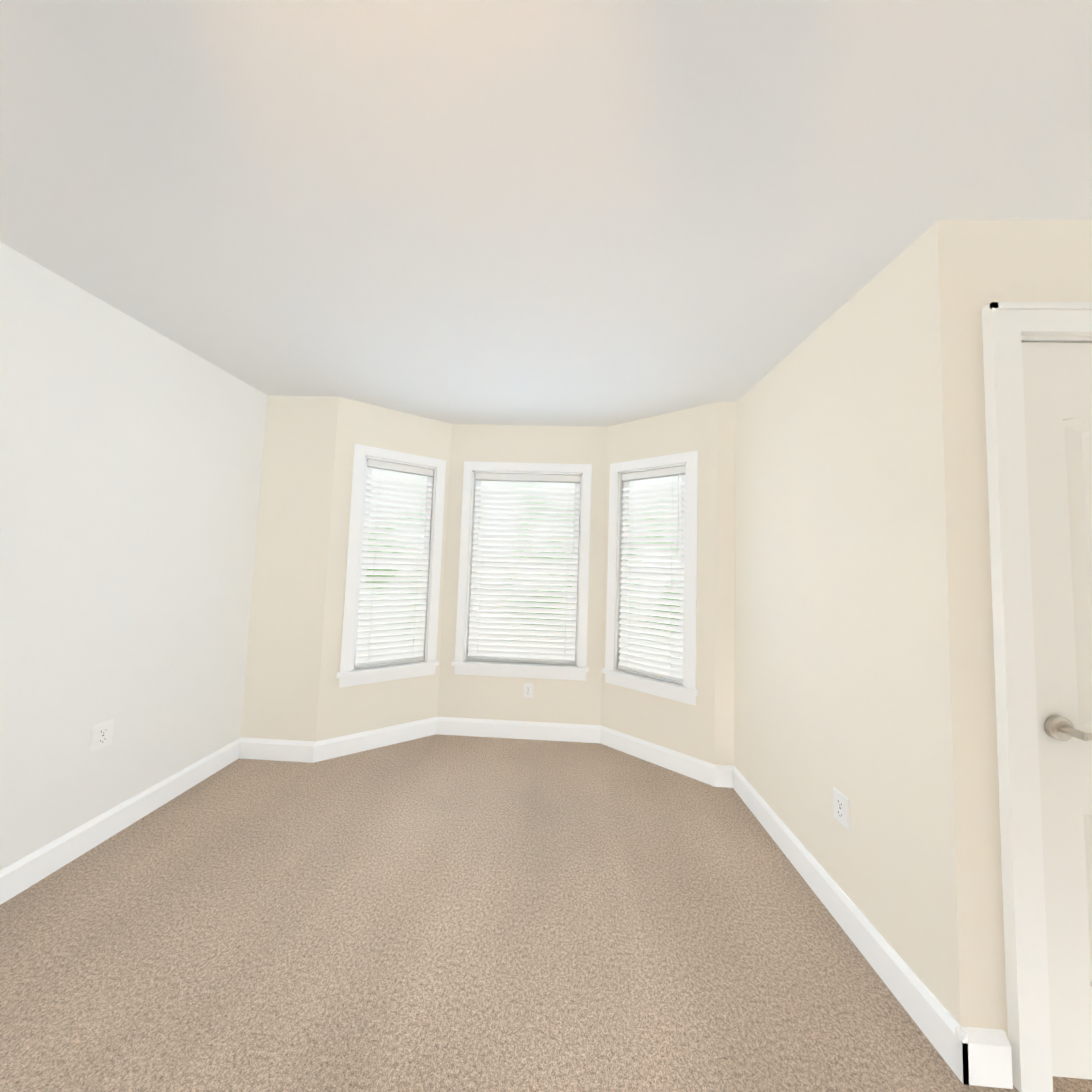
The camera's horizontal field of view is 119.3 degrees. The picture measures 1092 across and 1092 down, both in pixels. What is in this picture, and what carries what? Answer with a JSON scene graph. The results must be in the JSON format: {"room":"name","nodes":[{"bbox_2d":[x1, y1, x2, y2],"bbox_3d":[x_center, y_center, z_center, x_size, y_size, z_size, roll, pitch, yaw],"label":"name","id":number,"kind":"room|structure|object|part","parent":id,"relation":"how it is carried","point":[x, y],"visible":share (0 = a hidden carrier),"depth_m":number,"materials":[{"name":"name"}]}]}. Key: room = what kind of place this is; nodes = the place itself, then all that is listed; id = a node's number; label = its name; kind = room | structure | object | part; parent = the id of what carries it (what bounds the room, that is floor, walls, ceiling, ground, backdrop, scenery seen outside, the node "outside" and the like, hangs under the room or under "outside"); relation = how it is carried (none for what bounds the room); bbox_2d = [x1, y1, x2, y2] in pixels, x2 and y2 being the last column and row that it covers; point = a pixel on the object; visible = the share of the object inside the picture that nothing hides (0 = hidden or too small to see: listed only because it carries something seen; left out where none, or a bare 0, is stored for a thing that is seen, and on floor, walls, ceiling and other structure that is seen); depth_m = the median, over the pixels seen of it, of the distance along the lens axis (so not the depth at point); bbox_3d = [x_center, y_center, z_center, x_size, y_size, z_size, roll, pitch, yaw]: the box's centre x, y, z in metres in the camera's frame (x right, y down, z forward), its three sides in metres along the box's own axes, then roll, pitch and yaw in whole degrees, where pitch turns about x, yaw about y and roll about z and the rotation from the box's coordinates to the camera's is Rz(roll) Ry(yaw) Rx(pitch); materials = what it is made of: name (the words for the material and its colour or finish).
{"room":"empty bedroom","nodes":[
{"label":"empty bedroom","id":0,"kind":"room"},
{"bbox_2d":[0,242,267,869],"bbox_3d":[-2.145,0.021,-0.707,0.120,2.440,6.000,2,-3,2],"label":"wall","id":1,"kind":"structure","parent":0,"point":[131,453],"depth_m":1.47,"materials":[{"name":"white paint"}]},
{"bbox_2d":[89,719,113,752],"bbox_3d":[-2.025,0.865,1.460,0.008,0.115,0.070,2,-3,2],"label":"electrical outlet","id":2,"kind":"object","parent":1,"relation":"attached to","point":[101,735],"visible":1,"depth_m":1.46,"materials":[{"name":"white plastic"}]},
{"bbox_2d":[0,738,239,904],"bbox_3d":[-2.117,1.178,-0.767,0.015,0.125,5.760,2,-3,2],"label":"baseboard","id":3,"kind":"structure","parent":1,"relation":"attached to","point":[17,877],"depth_m":1.47,"materials":[{"name":"white paint"}]},
{"bbox_2d":[241,396,338,741],"bbox_3d":[-1.782,0.179,2.218,0.630,2.440,0.120,2,-3,2],"label":"wall","id":4,"kind":"structure","parent":0,"point":[282,676],"depth_m":2.16,"materials":[{"name":"beige paint"}]},
{"bbox_2d":[239,737,315,762],"bbox_3d":[-1.762,1.333,2.090,0.514,0.125,0.015,2,-3,2],"label":"baseboard","id":5,"kind":"structure","parent":4,"relation":"attached to","point":[277,750],"depth_m":2.08,"materials":[{"name":"white paint"}]},
{"bbox_2d":[316,397,451,740],"bbox_3d":[-1.168,0.209,2.390,0.768,2.440,0.120,4,-3,-30],"label":"wall","id":6,"kind":"structure","parent":0,"point":[344,711],"depth_m":2.25,"materials":[{"name":"beige paint"}]},
{"bbox_2d":[313,717,436,762],"bbox_3d":[-1.175,1.362,2.273,0.772,0.125,0.015,4,-3,-30],"label":"baseboard","id":7,"kind":"structure","parent":6,"relation":"attached to","point":[327,749],"depth_m":2.24,"materials":[{"name":"white paint"}]},
{"bbox_2d":[337,444,445,687],"bbox_3d":[-1.119,0.138,2.391,0.656,1.671,0.160,4,-3,-30],"label":"window","id":8,"kind":"structure","parent":6,"relation":"in","point":[348,674],"depth_m":2.37,"materials":[{"name":"white paint"}]},
{"bbox_3d":[-1.144,0.122,2.436,0.466,1.476,0.030,4,-3,-30],"label":"left window sash","id":9,"kind":"part","parent":8,"relation":"part of","materials":[{"name":"white plastic"}]},
{"bbox_2d":[355,459,433,666],"bbox_3d":[-1.119,0.120,2.394,0.454,1.470,0.057,4,-3,-30],"label":"window blind","id":10,"kind":"object","parent":8,"relation":"attached to","point":[395,467],"visible":0.96,"depth_m":2.40,"materials":[{"name":"white plastic"}]},
{"bbox_2d":[437,424,607,724],"bbox_3d":[-0.174,0.251,2.566,1.260,2.440,0.120,2,-3,2],"label":"wall","id":11,"kind":"structure","parent":0,"point":[503,698],"depth_m":2.50,"materials":[{"name":"beige paint"}]},
{"bbox_2d":[436,717,600,742],"bbox_3d":[-0.216,1.403,2.440,1.260,0.125,0.015,2,-3,2],"label":"baseboard","id":12,"kind":"structure","parent":11,"relation":"attached to","point":[584,733],"depth_m":2.43,"materials":[{"name":"white paint"}]},
{"bbox_2d":[451,461,591,680],"bbox_3d":[-0.173,0.178,2.544,1.046,1.671,0.160,2,-3,2],"label":"window","id":13,"kind":"structure","parent":11,"relation":"in","point":[464,643],"depth_m":2.53,"materials":[{"name":"white paint"}]},
{"bbox_2d":[467,473,579,662],"bbox_3d":[-0.172,0.159,2.547,0.844,1.470,0.057,2,-3,2],"label":"window blind","id":14,"kind":"object","parent":13,"relation":"attached to","point":[575,479],"visible":0.98,"depth_m":2.55,"materials":[{"name":"white plastic"}]},
{"bbox_3d":[-0.170,0.163,2.595,0.856,1.476,0.030,2,-3,2],"label":"centre window sash","id":15,"kind":"part","parent":13,"relation":"part of","materials":[{"name":"white plastic"}]},
{"bbox_2d":[524,682,532,697],"bbox_3d":[-0.136,1.109,2.456,0.070,0.115,0.008,2,-3,2],"label":"outlet","id":16,"kind":"object","parent":11,"relation":"attached to","point":[528,690],"visible":1,"depth_m":2.45,"materials":[{"name":"white plastic"}]},
{"bbox_2d":[0,734,1091,1091],"bbox_3d":[0.087,1.371,-0.653,5.020,0.100,6.770,2,-3,2],"label":"floor","id":17,"kind":"structure","parent":0,"point":[436,912],"depth_m":1.11,"materials":[{"name":"carpet"}]},
{"bbox_2d":[0,0,1091,426],"bbox_3d":[0.172,-1.164,-0.526,5.020,0.100,6.770,2,-3,2],"label":"ceiling","id":18,"kind":"structure","parent":0,"point":[554,212],"depth_m":0.90,"materials":[{"name":"white paint"}]},
{"bbox_2d":[601,402,716,763],"bbox_3d":[0.803,0.272,2.314,0.768,2.440,0.120,0,-3,34],"label":"wall","id":19,"kind":"structure","parent":0,"point":[683,728],"depth_m":2.15,"materials":[{"name":"beige paint"}]},
{"bbox_2d":[602,451,697,704],"bbox_3d":[0.759,0.198,2.319,0.656,1.671,0.160,0,-3,34],"label":"window","id":20,"kind":"structure","parent":19,"relation":"in","point":[686,691],"depth_m":2.30,"materials":[{"name":"white paint"}]},
{"bbox_2d":[618,466,684,681],"bbox_3d":[0.761,0.179,2.321,0.454,1.470,0.057,0,-3,34],"label":"window blind","id":21,"kind":"object","parent":20,"relation":"attached to","point":[659,473],"visible":0.83,"depth_m":2.30,"materials":[{"name":"white plastic"}]},
{"bbox_3d":[0.788,0.183,2.361,0.466,1.476,0.030,0,-3,34],"label":"right window sash","id":22,"kind":"part","parent":20,"relation":"part of","materials":[{"name":"white plastic"}]},
{"bbox_2d":[600,726,714,786],"bbox_3d":[0.728,1.423,2.199,0.772,0.125,0.015,0,-3,34],"label":"baseboard","id":23,"kind":"structure","parent":19,"relation":"attached to","point":[686,765],"depth_m":2.16,"materials":[{"name":"white paint"}]},
{"bbox_2d":[714,402,735,764],"bbox_3d":[1.209,0.275,2.103,0.240,2.440,0.120,2,-3,2],"label":"wall","id":24,"kind":"structure","parent":0,"point":[725,608],"depth_m":2.05,"materials":[{"name":"beige paint"}]},
{"bbox_2d":[714,764,733,787],"bbox_3d":[1.105,1.425,1.980,0.124,0.125,0.015,2,-3,2],"label":"baseboard","id":25,"kind":"structure","parent":24,"relation":"attached to","point":[723,775],"depth_m":1.97,"materials":[{"name":"white paint"}]},
{"bbox_2d":[734,258,911,969],"bbox_3d":[1.250,0.251,1.601,0.120,2.440,1.120,2,-3,2],"label":"wall","id":26,"kind":"structure","parent":0,"point":[819,697],"depth_m":1.32,"materials":[{"name":"beige paint"}]},
{"bbox_2d":[833,787,849,830],"bbox_3d":[1.148,1.021,1.245,0.008,0.115,0.070,2,-3,2],"label":"outlet","id":27,"kind":"object","parent":26,"relation":"attached to","point":[841,805],"visible":1,"depth_m":1.24,"materials":[{"name":"white plastic"}]},
{"bbox_2d":[733,766,968,1084],"bbox_3d":[1.139,1.398,1.419,0.015,0.125,1.135,2,-3,2],"label":"baseboard","id":28,"kind":"structure","parent":26,"relation":"attached to","point":[930,1015],"depth_m":1.10,"materials":[{"name":"white paint"}]},
{"bbox_2d":[896,220,1091,1037],"bbox_3d":[1.782,0.237,0.961,1.230,2.440,0.120,2,-3,2],"label":"wall","id":29,"kind":"structure","parent":0,"point":[954,277],"depth_m":0.96,"materials":[{"name":"beige paint"}]},
{"bbox_2d":[955,1026,1012,1088],"bbox_3d":[1.173,1.371,0.858,0.125,0.125,0.015,2,-3,2],"label":"baseboard","id":30,"kind":"structure","parent":29,"relation":"attached to","point":[989,1056],"depth_m":0.85,"materials":[{"name":"white paint"}]},
{"bbox_2d":[982,302,1091,1091],"bbox_3d":[1.836,0.379,0.941,1.107,2.159,0.143,2,-3,2],"label":"door frame","id":31,"kind":"structure","parent":29,"relation":"attached to","point":[1006,326],"depth_m":0.90,"materials":[{"name":"white paint"}]},
{"bbox_2d":[1022,342,1091,1079],"bbox_3d":[1.833,0.420,0.884,0.906,2.046,0.095,2,-3,2],"label":"door","id":32,"kind":"structure","parent":29,"relation":"in","point":[1057,382],"depth_m":0.92,"materials":[{"name":"white paint"}]},
{"bbox_3d":[1.483,0.513,0.874,0.144,0.066,0.059,2,-3,2],"label":"handle","id":33,"kind":"part","parent":32,"relation":"part of","materials":[{"name":"silver metal"}]},
{"label":"outside","id":34,"kind":"structure","parent":0,"visible":0},
{"bbox_2d":[361,468,681,664],"bbox_3d":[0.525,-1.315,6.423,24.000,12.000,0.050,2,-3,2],"label":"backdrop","id":35,"kind":"structure","parent":34,"point":[570,486],"depth_m":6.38,"materials":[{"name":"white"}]}
]}

